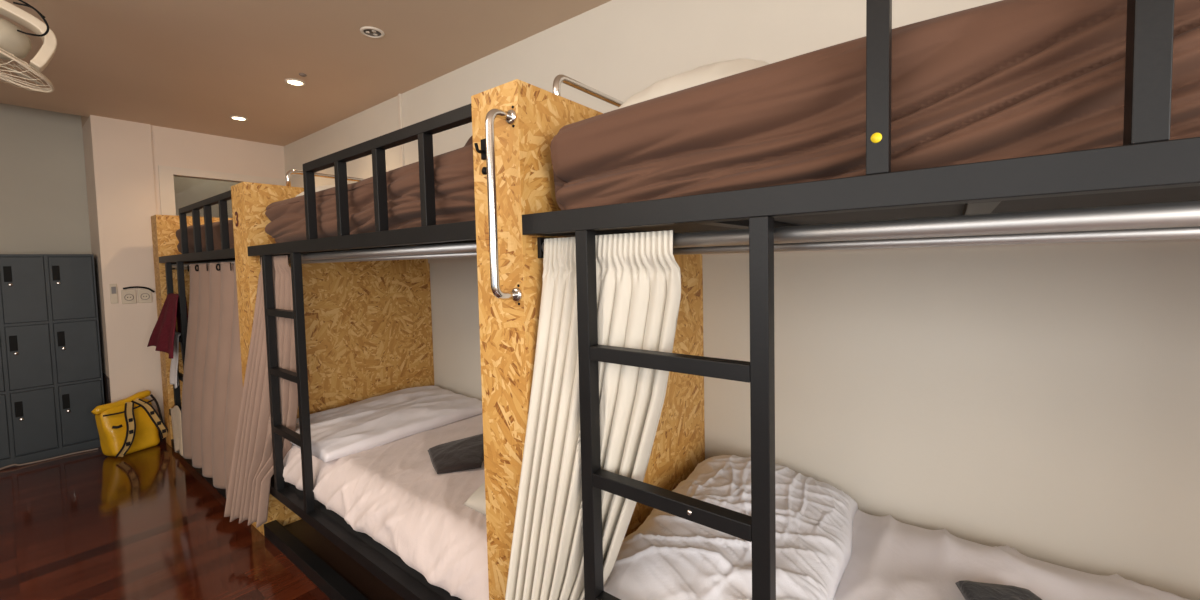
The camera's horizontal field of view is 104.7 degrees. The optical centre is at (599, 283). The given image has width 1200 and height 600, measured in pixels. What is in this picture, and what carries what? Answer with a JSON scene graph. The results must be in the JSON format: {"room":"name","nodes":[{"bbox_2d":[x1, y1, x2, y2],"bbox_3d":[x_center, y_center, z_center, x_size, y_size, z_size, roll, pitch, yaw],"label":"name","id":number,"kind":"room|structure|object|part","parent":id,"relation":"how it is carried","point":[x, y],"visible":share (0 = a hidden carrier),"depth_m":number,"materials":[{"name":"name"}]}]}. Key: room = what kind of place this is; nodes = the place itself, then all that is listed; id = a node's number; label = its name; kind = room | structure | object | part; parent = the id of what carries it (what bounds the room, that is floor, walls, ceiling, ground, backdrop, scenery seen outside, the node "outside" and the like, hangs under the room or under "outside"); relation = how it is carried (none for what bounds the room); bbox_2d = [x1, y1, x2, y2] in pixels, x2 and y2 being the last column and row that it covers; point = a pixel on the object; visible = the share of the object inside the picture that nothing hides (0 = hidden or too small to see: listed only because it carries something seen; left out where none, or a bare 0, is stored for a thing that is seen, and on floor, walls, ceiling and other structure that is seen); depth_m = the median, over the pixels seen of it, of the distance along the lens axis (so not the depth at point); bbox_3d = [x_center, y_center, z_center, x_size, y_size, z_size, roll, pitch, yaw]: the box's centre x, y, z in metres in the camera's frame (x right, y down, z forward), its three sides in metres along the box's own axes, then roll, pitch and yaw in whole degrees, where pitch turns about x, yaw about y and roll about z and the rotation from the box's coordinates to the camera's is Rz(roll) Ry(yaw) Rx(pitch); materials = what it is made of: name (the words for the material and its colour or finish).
{"room":"dormitory","nodes":[
{"label":"dormitory","id":0,"kind":"room"},
{"bbox_2d":[0,103,91,253],"bbox_3d":[-5.130,-0.083,3.909,0.100,3.100,4.000,1,3,37],"label":"wall","id":1,"kind":"structure","parent":0,"point":[44,200],"depth_m":4.08,"materials":[{"name":"grey paint"}]},
{"bbox_2d":[0,437,330,599],"bbox_3d":[-1.484,1.556,1.296,9.100,0.100,4.100,1,3,37],"label":"floor","id":2,"kind":"structure","parent":0,"point":[144,524],"depth_m":2.67,"materials":[{"name":"brown wood"}]},
{"bbox_2d":[0,448,97,469],"bbox_3d":[-4.622,1.452,3.734,0.064,0.027,0.783,1,3,37],"label":"baseboard","id":3,"kind":"structure","parent":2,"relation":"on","point":[95,448],"depth_m":3.82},
{"bbox_2d":[0,254,104,467],"bbox_3d":[-4.795,0.611,3.900,0.408,1.700,0.770,1,3,37],"label":"lockers","id":4,"kind":"object","parent":2,"relation":"on","point":[51,378],"visible":0.96,"depth_m":3.85,"materials":[{"name":"dark grey painted metal"},{"name":"black plastic"}]},
{"bbox_3d":[-4.807,0.608,3.582,0.022,0.509,0.224,1,3,37],"label":"locker door","id":5,"kind":"part","parent":4,"relation":"part of","materials":[{"name":"metal"}]},
{"bbox_3d":[-4.795,1.140,3.606,0.022,0.504,0.224,1,3,37],"label":"locker door","id":6,"kind":"part","parent":4,"relation":"part of","materials":[{"name":"metal"}]},
{"bbox_3d":[-4.707,-0.074,3.680,0.005,0.124,0.040,1,3,37],"label":"recessed handle","id":7,"kind":"part","parent":4,"relation":"part of","materials":[{"name":"black plastic"}]},
{"bbox_3d":[-4.694,0.480,3.706,0.005,0.124,0.040,1,3,37],"label":"recessed handle","id":8,"kind":"part","parent":4,"relation":"part of","materials":[{"name":"black plastic"}]},
{"bbox_3d":[-4.681,1.014,3.731,0.005,0.124,0.040,1,3,37],"label":"recessed handle","id":9,"kind":"part","parent":4,"relation":"part of","materials":[{"name":"black plastic"}]},
{"bbox_3d":[-4.668,0.051,3.755,0.022,0.529,0.224,1,3,37],"label":"locker door","id":10,"kind":"part","parent":4,"relation":"part of","materials":[{"name":"metal"}]},
{"bbox_3d":[-4.656,0.595,3.780,0.022,0.509,0.224,1,3,37],"label":"locker door","id":11,"kind":"part","parent":4,"relation":"part of","materials":[{"name":"metal"}]},
{"bbox_3d":[-4.643,1.127,3.805,0.022,0.504,0.224,1,3,37],"label":"locker door","id":12,"kind":"part","parent":4,"relation":"part of","materials":[{"name":"metal"}]},
{"bbox_3d":[-4.555,-0.087,3.878,0.005,0.124,0.040,1,3,37],"label":"recessed handle","id":13,"kind":"part","parent":4,"relation":"part of","materials":[{"name":"black plastic"}]},
{"bbox_3d":[-4.542,0.467,3.904,0.005,0.124,0.040,1,3,37],"label":"recessed handle","id":14,"kind":"part","parent":4,"relation":"part of","materials":[{"name":"black plastic"}]},
{"bbox_3d":[-4.530,1.002,3.929,0.005,0.124,0.040,1,3,37],"label":"recessed handle","id":15,"kind":"part","parent":4,"relation":"part of","materials":[{"name":"black plastic"}]},
{"bbox_3d":[-4.511,0.038,3.961,0.022,0.529,0.244,1,3,37],"label":"locker door","id":16,"kind":"part","parent":4,"relation":"part of","materials":[{"name":"metal"}]},
{"bbox_3d":[-4.498,0.582,3.986,0.022,0.509,0.244,1,3,37],"label":"locker door","id":17,"kind":"part","parent":4,"relation":"part of","materials":[{"name":"metal"}]},
{"bbox_3d":[-4.486,1.114,4.011,0.022,0.504,0.244,1,3,37],"label":"locker door","id":18,"kind":"part","parent":4,"relation":"part of","materials":[{"name":"metal"}]},
{"bbox_2d":[91,390,167,457],"bbox_3d":[-4.009,1.196,3.958,0.286,0.487,0.430,0,3,19],"label":"shoulder bag","id":19,"kind":"object","parent":2,"relation":"on","point":[131,424],"visible":1,"depth_m":3.90,"materials":[{"name":"yellow leather"}]},
{"bbox_3d":[-3.974,1.180,3.812,0.015,0.029,0.064,0,3,31],"label":"trim","id":20,"kind":"part","parent":19,"relation":"part of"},
{"bbox_3d":[-3.989,1.055,3.930,0.022,0.055,0.337,0,3,19],"label":"trim","id":21,"kind":"part","parent":19,"relation":"part of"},
{"bbox_3d":[-3.932,1.148,4.112,0.102,0.334,0.021,-1,3,-2],"label":"trim","id":22,"kind":"part","parent":19,"relation":"part of","materials":[{"name":"fabric"}]},
{"bbox_2d":[151,215,232,445],"bbox_3d":[-3.505,0.392,4.506,0.210,2.020,1.128,1,3,37],"label":"partition panel","id":23,"kind":"object","parent":2,"relation":"on","point":[164,228],"visible":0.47,"depth_m":4.04,"materials":[{"name":"brown wood"}]},
{"bbox_2d":[159,190,234,498],"bbox_3d":[-2.615,0.414,3.810,2.048,2.000,1.100,1,3,37],"label":"bunk bed","id":24,"kind":"object","parent":2,"relation":"on","point":[179,262],"visible":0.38,"depth_m":3.32,"materials":[{"name":"black paint"}]},
{"bbox_2d":[147,293,187,358],"bbox_3d":[-3.422,0.317,3.698,0.911,0.465,0.184,1,3,37],"label":"towel","id":25,"kind":"object","parent":24,"relation":"hanging from","point":[163,333],"visible":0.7,"depth_m":3.67,"materials":[{"name":"red fabric"}]},
{"bbox_3d":[-3.561,0.461,3.865,0.036,1.269,0.036,1,3,37],"label":"ladder post","id":26,"kind":"part","parent":24,"relation":"part of","materials":[{"name":"black metal"}]},
{"bbox_2d":[170,405,182,455],"bbox_3d":[-3.456,1.196,3.782,0.341,0.420,0.030,1,3,37],"label":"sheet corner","id":27,"kind":"object","parent":24,"relation":"hanging from","point":[175,411],"visible":0.98,"depth_m":3.77,"materials":[{"name":"beige fabric"}]},
{"bbox_2d":[170,332,182,387],"bbox_3d":[-3.406,0.612,3.749,0.261,0.430,0.114,1,3,37],"label":"towel","id":28,"kind":"object","parent":24,"relation":"hanging from","point":[174,379],"visible":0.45,"depth_m":3.72,"materials":[{"name":"white fabric"}]},
{"bbox_3d":[-3.250,0.464,3.629,0.036,1.269,0.036,1,3,37],"label":"ladder post","id":29,"kind":"part","parent":24,"relation":"part of","materials":[{"name":"black metal"}]},
{"bbox_3d":[-3.126,-0.372,3.480,0.032,0.301,0.036,1,3,37],"label":"guard post","id":30,"kind":"part","parent":24,"relation":"part of","materials":[{"name":"black metal"}]},
{"bbox_3d":[-2.947,-0.193,3.364,2.048,0.054,0.050,1,3,37],"label":"rail","id":31,"kind":"part","parent":24,"relation":"part of","materials":[{"name":"black metal"}]},
{"bbox_3d":[-2.836,-0.368,3.259,0.032,0.301,0.036,1,3,37],"label":"guard post","id":32,"kind":"part","parent":24,"relation":"part of","materials":[{"name":"black metal"}]},
{"bbox_3d":[-2.907,1.404,3.443,2.048,0.070,0.060,1,3,37],"label":"floor rail","id":33,"kind":"part","parent":24,"relation":"part of","materials":[{"name":"black paint"}]},
{"bbox_3d":[-2.915,-0.139,3.407,2.048,0.032,0.033,1,3,37],"label":"curtain rod","id":34,"kind":"part","parent":24,"relation":"part of","materials":[{"name":"metal"}]},
{"bbox_2d":[176,219,233,252],"bbox_3d":[-2.563,-0.366,3.734,1.836,0.239,0.999,1,3,37],"label":"mattress","id":35,"kind":"object","parent":24,"relation":"on","point":[216,225],"visible":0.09,"depth_m":3.35,"materials":[{"name":"brown fabric"}]},
{"bbox_3d":[-2.644,-0.535,3.102,1.254,0.038,0.036,1,3,37],"label":"guard rail","id":36,"kind":"part","parent":24,"relation":"part of","materials":[{"name":"black metal"}]},
{"bbox_3d":[-2.605,-0.365,3.083,0.032,0.301,0.036,1,3,37],"label":"guard post","id":37,"kind":"part","parent":24,"relation":"part of","materials":[{"name":"black metal"}]},
{"bbox_2d":[181,261,242,497],"bbox_3d":[-2.668,0.580,3.175,1.340,1.440,0.163,1,3,37],"label":"curtain","id":38,"kind":"object","parent":24,"relation":"hanging from","point":[212,388],"visible":0.9,"depth_m":3.11,"materials":[{"name":"beige fabric"}]},
{"bbox_3d":[-2.335,-0.362,2.877,0.032,0.301,0.036,1,3,37],"label":"guard post","id":39,"kind":"part","parent":24,"relation":"part of","materials":[{"name":"black metal"}]},
{"bbox_2d":[231,170,433,534],"bbox_3d":[-1.704,0.353,3.128,0.225,2.142,1.130,1,3,37],"label":"partition panel","id":40,"kind":"object","parent":2,"relation":"on","point":[368,324],"visible":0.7,"depth_m":3.01,"materials":[{"name":"wood"}]},
{"bbox_3d":[-1.764,-0.653,3.036,0.025,0.122,0.515,1,3,37],"label":"grab handle","id":41,"kind":"part","parent":40,"relation":"part of","materials":[{"name":"metal"}]},
{"bbox_2d":[247,104,476,599],"bbox_3d":[-0.819,0.436,2.442,2.013,2.000,1.100,1,3,37],"label":"bunk bed","id":42,"kind":"object","parent":2,"relation":"on","point":[345,563],"visible":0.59,"depth_m":2.08,"materials":[{"name":"black paint"}]},
{"bbox_2d":[224,255,297,527],"bbox_3d":[-1.809,0.576,2.520,0.545,1.442,0.190,0,3,18],"label":"curtain","id":43,"kind":"object","parent":42,"relation":"hanging from","point":[252,469],"visible":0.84,"depth_m":2.51,"materials":[{"name":"beige fabric"}]},
{"bbox_3d":[-1.758,0.483,2.491,0.036,1.269,0.036,1,3,37],"label":"ladder post","id":44,"kind":"part","parent":42,"relation":"part of","materials":[{"name":"black metal"}]},
{"bbox_3d":[-1.448,0.487,2.254,0.036,1.269,0.036,1,3,37],"label":"ladder post","id":45,"kind":"part","parent":42,"relation":"part of","materials":[{"name":"black metal"}]},
{"bbox_3d":[-1.310,-0.349,2.096,0.032,0.301,0.036,1,3,37],"label":"guard post","id":46,"kind":"part","parent":42,"relation":"part of","materials":[{"name":"black metal"}]},
{"bbox_3d":[-1.112,1.426,2.074,2.013,0.070,0.060,1,3,37],"label":"floor rail","id":47,"kind":"part","parent":42,"relation":"part of","materials":[{"name":"black metal"}]},
{"bbox_3d":[-1.062,-0.346,1.907,0.032,0.301,0.036,1,3,37],"label":"guard post","id":48,"kind":"part","parent":42,"relation":"part of","materials":[{"name":"black metal"}]},
{"bbox_3d":[-0.795,1.428,2.490,2.013,0.012,0.984,1,3,37],"label":"board","id":49,"kind":"part","parent":42,"relation":"part of","materials":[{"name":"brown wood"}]},
{"bbox_3d":[-1.121,1.149,2.057,2.013,0.050,0.050,1,3,37],"label":"rail","id":50,"kind":"part","parent":42,"relation":"part of","materials":[{"name":"black metal"}]},
{"bbox_3d":[-1.152,-0.171,1.995,2.013,0.054,0.050,1,3,37],"label":"rail","id":51,"kind":"part","parent":42,"relation":"part of","materials":[{"name":"black metal"}]},
{"bbox_2d":[265,144,475,242],"bbox_3d":[-0.822,-0.357,2.396,1.930,0.266,1.016,1,3,37],"label":"mattress","id":52,"kind":"object","parent":42,"relation":"on","point":[453,170],"visible":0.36,"depth_m":1.76,"materials":[{"name":"brown fabric"}]},
{"bbox_2d":[296,185,334,196],"bbox_3d":[-1.461,-0.522,2.693,0.500,0.089,0.440,1,3,37],"label":"pillow","id":53,"kind":"object","parent":52,"relation":"on","point":[319,188],"visible":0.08,"depth_m":2.50,"materials":[{"name":"beige fabric"}]},
{"bbox_2d":[464,135,472,146],"bbox_3d":[-0.231,-0.517,1.768,0.200,0.109,0.620,1,3,37],"label":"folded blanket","id":54,"kind":"object","parent":52,"relation":"on","point":[470,140],"visible":0.03,"depth_m":1.55,"materials":[{"name":"brown fabric"}]},
{"bbox_3d":[-1.120,-0.127,2.038,2.013,0.032,0.033,1,3,37],"label":"curtain rod","id":55,"kind":"part","parent":42,"relation":"part of","materials":[{"name":"metal"}]},
{"bbox_3d":[-0.816,-0.343,1.719,0.032,0.301,0.036,1,3,37],"label":"guard post","id":56,"kind":"part","parent":42,"relation":"part of","materials":[{"name":"black metal"}]},
{"bbox_3d":[-1.101,-0.107,2.063,2.013,0.020,0.020,1,3,37],"label":"curtain rod","id":57,"kind":"part","parent":42,"relation":"part of","materials":[{"name":"metal"}]},
{"bbox_2d":[283,414,488,599],"bbox_3d":[-0.799,0.968,2.481,1.960,0.254,1.097,1,3,37],"label":"mattress","id":58,"kind":"object","parent":42,"relation":"on","point":[392,493],"visible":0.37,"depth_m":1.97,"materials":[{"name":"white fabric"}]},
{"bbox_2d":[290,386,481,461],"bbox_3d":[-1.291,0.794,2.854,0.736,0.107,1.028,1,3,37],"label":"duvet","id":59,"kind":"object","parent":58,"relation":"on","point":[339,432],"visible":0.92,"depth_m":2.70,"materials":[{"name":"white fabric"}]},
{"bbox_2d":[427,434,483,473],"bbox_3d":[-0.653,0.828,2.323,0.372,0.040,0.405,-3,3,-27],"label":"folded towel","id":60,"kind":"object","parent":58,"relation":"on","point":[467,453],"visible":0.92,"depth_m":2.22,"materials":[{"name":"grey fabric"}]},
{"bbox_2d":[463,481,485,514],"bbox_3d":[-0.314,0.809,1.970,0.396,0.105,0.566,0,3,29],"label":"pillow","id":61,"kind":"object","parent":58,"relation":"on","point":[476,501],"visible":0.06,"depth_m":1.80,"materials":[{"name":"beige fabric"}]},
{"bbox_3d":[-0.846,-0.513,1.731,1.211,0.038,0.036,1,3,37],"label":"guard rail","id":62,"kind":"part","parent":42,"relation":"part of","materials":[{"name":"black metal"}]},
{"bbox_3d":[-0.573,-0.340,1.534,0.032,0.301,0.036,1,3,37],"label":"guard post","id":63,"kind":"part","parent":42,"relation":"part of","materials":[{"name":"black metal"}]},
{"bbox_2d":[471,75,704,599],"bbox_3d":[0.040,0.377,1.745,0.195,2.142,1.214,1,3,37],"label":"partition panel","id":64,"kind":"object","parent":2,"relation":"on","point":[515,123],"visible":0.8,"depth_m":1.33,"materials":[{"name":"wood"}]},
{"bbox_3d":[-0.330,-0.321,1.320,0.021,0.022,0.011,1,3,37],"label":"knob","id":65,"kind":"part","parent":64,"relation":"part of","materials":[{"name":"black plastic"}]},
{"bbox_3d":[-0.260,-0.206,1.226,0.023,0.503,0.086,1,3,37],"label":"grab handle","id":66,"kind":"part","parent":64,"relation":"part of","materials":[{"name":"metal"}]},
{"bbox_3d":[-0.242,-0.448,1.246,0.040,0.040,0.008,1,3,37],"label":"mounting plate","id":67,"kind":"part","parent":64,"relation":"part of","materials":[{"name":"metal"}]},
{"bbox_3d":[-0.230,0.031,1.269,0.040,0.040,0.008,1,3,37],"label":"mounting plate","id":68,"kind":"part","parent":64,"relation":"part of","materials":[{"name":"metal"}]},
{"bbox_3d":[0.009,-0.631,1.684,0.025,0.122,0.515,1,3,37],"label":"grab handle","id":69,"kind":"part","parent":64,"relation":"part of","materials":[{"name":"metal"}]},
{"bbox_2d":[522,0,1199,599],"bbox_3d":[0.937,0.457,1.100,2.014,2.000,1.104,1,3,37],"label":"bunk bed","id":70,"kind":"object","parent":2,"relation":"on","point":[1147,187],"visible":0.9,"depth_m":0.84,"materials":[{"name":"oriented strand board"},{"name":"black painted steel"},{"name":"brushed steel"}]},
{"bbox_3d":[-0.022,0.504,1.167,0.036,1.269,0.036,1,3,37],"label":"ladder post","id":71,"kind":"part","parent":70,"relation":"part of","materials":[{"name":"black metal"}]},
{"bbox_2d":[505,230,680,599],"bbox_3d":[-0.061,0.647,1.207,0.565,1.534,0.160,-1,3,15],"label":"curtain","id":72,"kind":"object","parent":70,"relation":"hanging from","point":[638,275],"visible":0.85,"depth_m":1.19,"materials":[{"name":"beige fabric"}]},
{"bbox_3d":[0.143,-0.185,1.667,0.050,0.054,0.998,1,3,37],"label":"rail","id":73,"kind":"part","parent":70,"relation":"part of","materials":[{"name":"black metal"}]},
{"bbox_3d":[0.320,0.508,0.907,0.036,1.269,0.036,1,3,37],"label":"ladder post","id":74,"kind":"part","parent":70,"relation":"part of","materials":[{"name":"black metal"}]},
{"bbox_3d":[0.605,-0.149,0.656,2.013,0.054,0.050,1,3,37],"label":"rail","id":75,"kind":"part","parent":70,"relation":"part of","materials":[{"name":"black metal"}]},
{"bbox_3d":[0.638,-0.092,0.699,2.013,0.032,0.033,1,3,37],"label":"curtain rod","id":76,"kind":"part","parent":70,"relation":"part of","materials":[{"name":"metal"}]},
{"bbox_2d":[550,0,1199,209],"bbox_3d":[0.924,-0.334,1.063,1.954,0.262,1.017,1,3,37],"label":"mattress","id":77,"kind":"object","parent":70,"relation":"on","point":[1003,79],"visible":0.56,"depth_m":0.77,"materials":[{"name":"brown fabric"}]},
{"bbox_2d":[618,58,768,108],"bbox_3d":[0.382,-0.569,1.473,0.530,0.216,0.540,1,3,37],"label":"pillow","id":78,"kind":"object","parent":77,"relation":"on","point":[703,74],"visible":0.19,"depth_m":1.29,"materials":[{"name":"beige fabric"}]},
{"bbox_3d":[0.453,-0.328,0.752,0.032,0.301,0.036,1,3,37],"label":"guard post","id":79,"kind":"part","parent":70,"relation":"part of","materials":[{"name":"black metal"}]},
{"bbox_3d":[0.656,-0.071,0.724,2.013,0.020,0.020,1,3,37],"label":"curtain rod","id":80,"kind":"part","parent":70,"relation":"part of","materials":[{"name":"metal"}]},
{"bbox_2d":[833,509,1189,599],"bbox_3d":[0.960,0.970,1.152,1.950,0.292,1.077,1,3,37],"label":"mattress","id":81,"kind":"object","parent":70,"relation":"on","point":[891,559],"visible":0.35,"depth_m":1.36,"materials":[{"name":"white fabric"}]},
{"bbox_2d":[604,455,857,599],"bbox_3d":[0.452,0.803,1.530,0.660,0.161,1.032,1,3,37],"label":"duvet","id":82,"kind":"object","parent":81,"relation":"on","point":[669,556],"visible":0.75,"depth_m":1.37,"materials":[{"name":"white fabric"}]},
{"bbox_2d":[955,580,1041,599],"bbox_3d":[1.040,0.834,1.103,0.250,0.030,0.372,-1,3,11],"label":"folded towel","id":83,"kind":"object","parent":81,"relation":"on","point":[970,590],"visible":1,"depth_m":1.23,"materials":[{"name":"grey fabric"}]},
{"bbox_3d":[0.683,-0.325,0.576,0.032,0.301,0.036,1,3,37],"label":"guard post","id":84,"kind":"part","parent":70,"relation":"part of","materials":[{"name":"black metal"}]},
{"bbox_2d":[82,115,284,423],"bbox_3d":[-4.066,-0.031,4.720,0.570,2.870,1.430,1,3,37],"label":"wall","id":85,"kind":"structure","parent":0,"point":[123,158],"depth_m":4.14,"materials":[{"name":"paint"}]},
{"bbox_2d":[102,372,110,403],"bbox_3d":[-4.485,1.130,4.206,0.550,0.620,0.012,1,3,37],"label":"trim","id":86,"kind":"structure","parent":85,"relation":"attached to","point":[106,384],"depth_m":4.09,"materials":[{"name":"brown wood"}]},
{"bbox_2d":[109,284,117,303],"bbox_3d":[-4.227,0.089,4.027,0.016,0.170,0.044,1,3,37],"label":"light switch","id":87,"kind":"object","parent":85,"relation":"attached to","point":[113,287],"visible":1,"depth_m":4.02,"materials":[{"name":"white plastic"}]},
{"bbox_2d":[121,289,136,303],"bbox_3d":[-4.171,0.118,4.101,0.016,0.124,0.092,1,3,37],"label":"wall socket","id":88,"kind":"object","parent":85,"relation":"attached to","point":[128,296],"visible":1,"depth_m":4.10,"materials":[{"name":"white plastic"}]},
{"bbox_2d":[137,289,151,302],"bbox_3d":[-4.109,0.113,4.182,0.016,0.124,0.092,1,3,37],"label":"wall socket","id":89,"kind":"object","parent":85,"relation":"attached to","point":[144,295],"visible":1,"depth_m":4.18,"materials":[{"name":"white plastic"}]},
{"bbox_2d":[123,286,154,292],"bbox_3d":[-4.125,0.056,4.145,0.023,0.064,0.202,1,4,41],"label":"power cable","id":90,"kind":"object","parent":89,"relation":"attached to","point":[153,291],"visible":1,"depth_m":4.14,"materials":[{"name":"black plastic"}]},
{"bbox_2d":[173,175,240,217],"bbox_3d":[-3.773,-0.424,4.748,0.006,1.240,0.850,1,3,37],"label":"window","id":91,"kind":"structure","parent":85,"relation":"in","point":[188,190],"depth_m":4.54,"materials":[{"name":"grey glass"}]},
{"bbox_2d":[158,165,285,215],"bbox_3d":[-3.736,-0.408,4.698,0.015,1.410,1.025,1,3,37],"label":"trim","id":92,"kind":"structure","parent":85,"relation":"attached to","point":[166,178],"depth_m":4.37,"materials":[{"name":"white paint"}]},
{"bbox_2d":[0,0,610,145],"bbox_3d":[-1.556,-1.525,1.151,9.100,0.330,4.100,1,3,37],"label":"ceiling","id":93,"kind":"structure","parent":0,"point":[187,65],"depth_m":2.88,"materials":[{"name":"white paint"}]},
{"bbox_2d":[0,0,56,92],"bbox_3d":[-2.630,-1.122,1.976,0.419,0.502,0.400,1,3,37],"label":"ceiling fan","id":94,"kind":"object","parent":93,"relation":"attached to","point":[15,45],"visible":1,"depth_m":2.04,"materials":[{"name":"white plastic"}]},
{"bbox_3d":[-2.573,-0.929,2.053,0.132,0.082,0.145,1,3,37],"label":"fan blade","id":95,"kind":"part","parent":94,"relation":"part of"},
{"bbox_3d":[-2.477,-1.146,2.018,0.098,0.133,0.020,-4,3,-40],"label":"power cord","id":96,"kind":"part","parent":94,"relation":"part of","materials":[{"name":"black plastic"}]},
{"bbox_2d":[230,116,247,120],"bbox_3d":[-3.183,-1.454,4.082,0.128,0.009,0.128,1,3,37],"label":"recessed light","id":97,"kind":"object","parent":93,"relation":"in","point":[239,118],"visible":1,"depth_m":4.08,"materials":[{"name":"white paint"}]},
{"bbox_2d":[284,78,305,85],"bbox_3d":[-2.188,-1.442,3.325,0.128,0.009,0.128,1,3,37],"label":"recessed light","id":98,"kind":"object","parent":93,"relation":"in","point":[295,82],"visible":1,"depth_m":3.32,"materials":[{"name":"white paint"}]},
{"bbox_2d":[360,26,384,37],"bbox_3d":[-1.300,-1.431,2.644,0.128,0.009,0.128,1,3,37],"label":"recessed light","id":99,"kind":"object","parent":93,"relation":"in","point":[372,32],"visible":1,"depth_m":2.64,"materials":[{"name":"white paint"}]},
{"bbox_2d":[284,0,1199,599],"bbox_3d":[-0.300,-0.030,2.822,9.100,2.870,0.120,1,3,37],"label":"wall","id":100,"kind":"structure","parent":0,"point":[1042,403],"depth_m":1.65,"materials":[{"name":"beige paint"}]},
{"bbox_2d":[398,94,403,166],"bbox_3d":[-1.545,-0.869,3.630,0.025,1.209,0.017,1,3,37],"label":"cable conduit","id":101,"kind":"object","parent":100,"relation":"attached to","point":[399,95],"visible":0.44,"depth_m":3.60,"materials":[{"name":"white paint"}]},
{"bbox_2d":[428,257,476,262],"bbox_3d":[-0.486,-0.167,2.869,2.011,0.052,0.014,1,3,37],"label":"batten","id":102,"kind":"object","parent":100,"relation":"attached to","point":[459,259],"visible":0.21,"depth_m":3.28,"materials":[{"name":"white paint"}]},
{"bbox_2d":[702,239,1199,254],"bbox_3d":[1.271,-0.145,1.530,2.011,0.052,0.014,1,3,37],"label":"batten","id":103,"kind":"object","parent":100,"relation":"attached to","point":[1172,240],"visible":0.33,"depth_m":1.51,"materials":[{"name":"white paint"}]}
]}

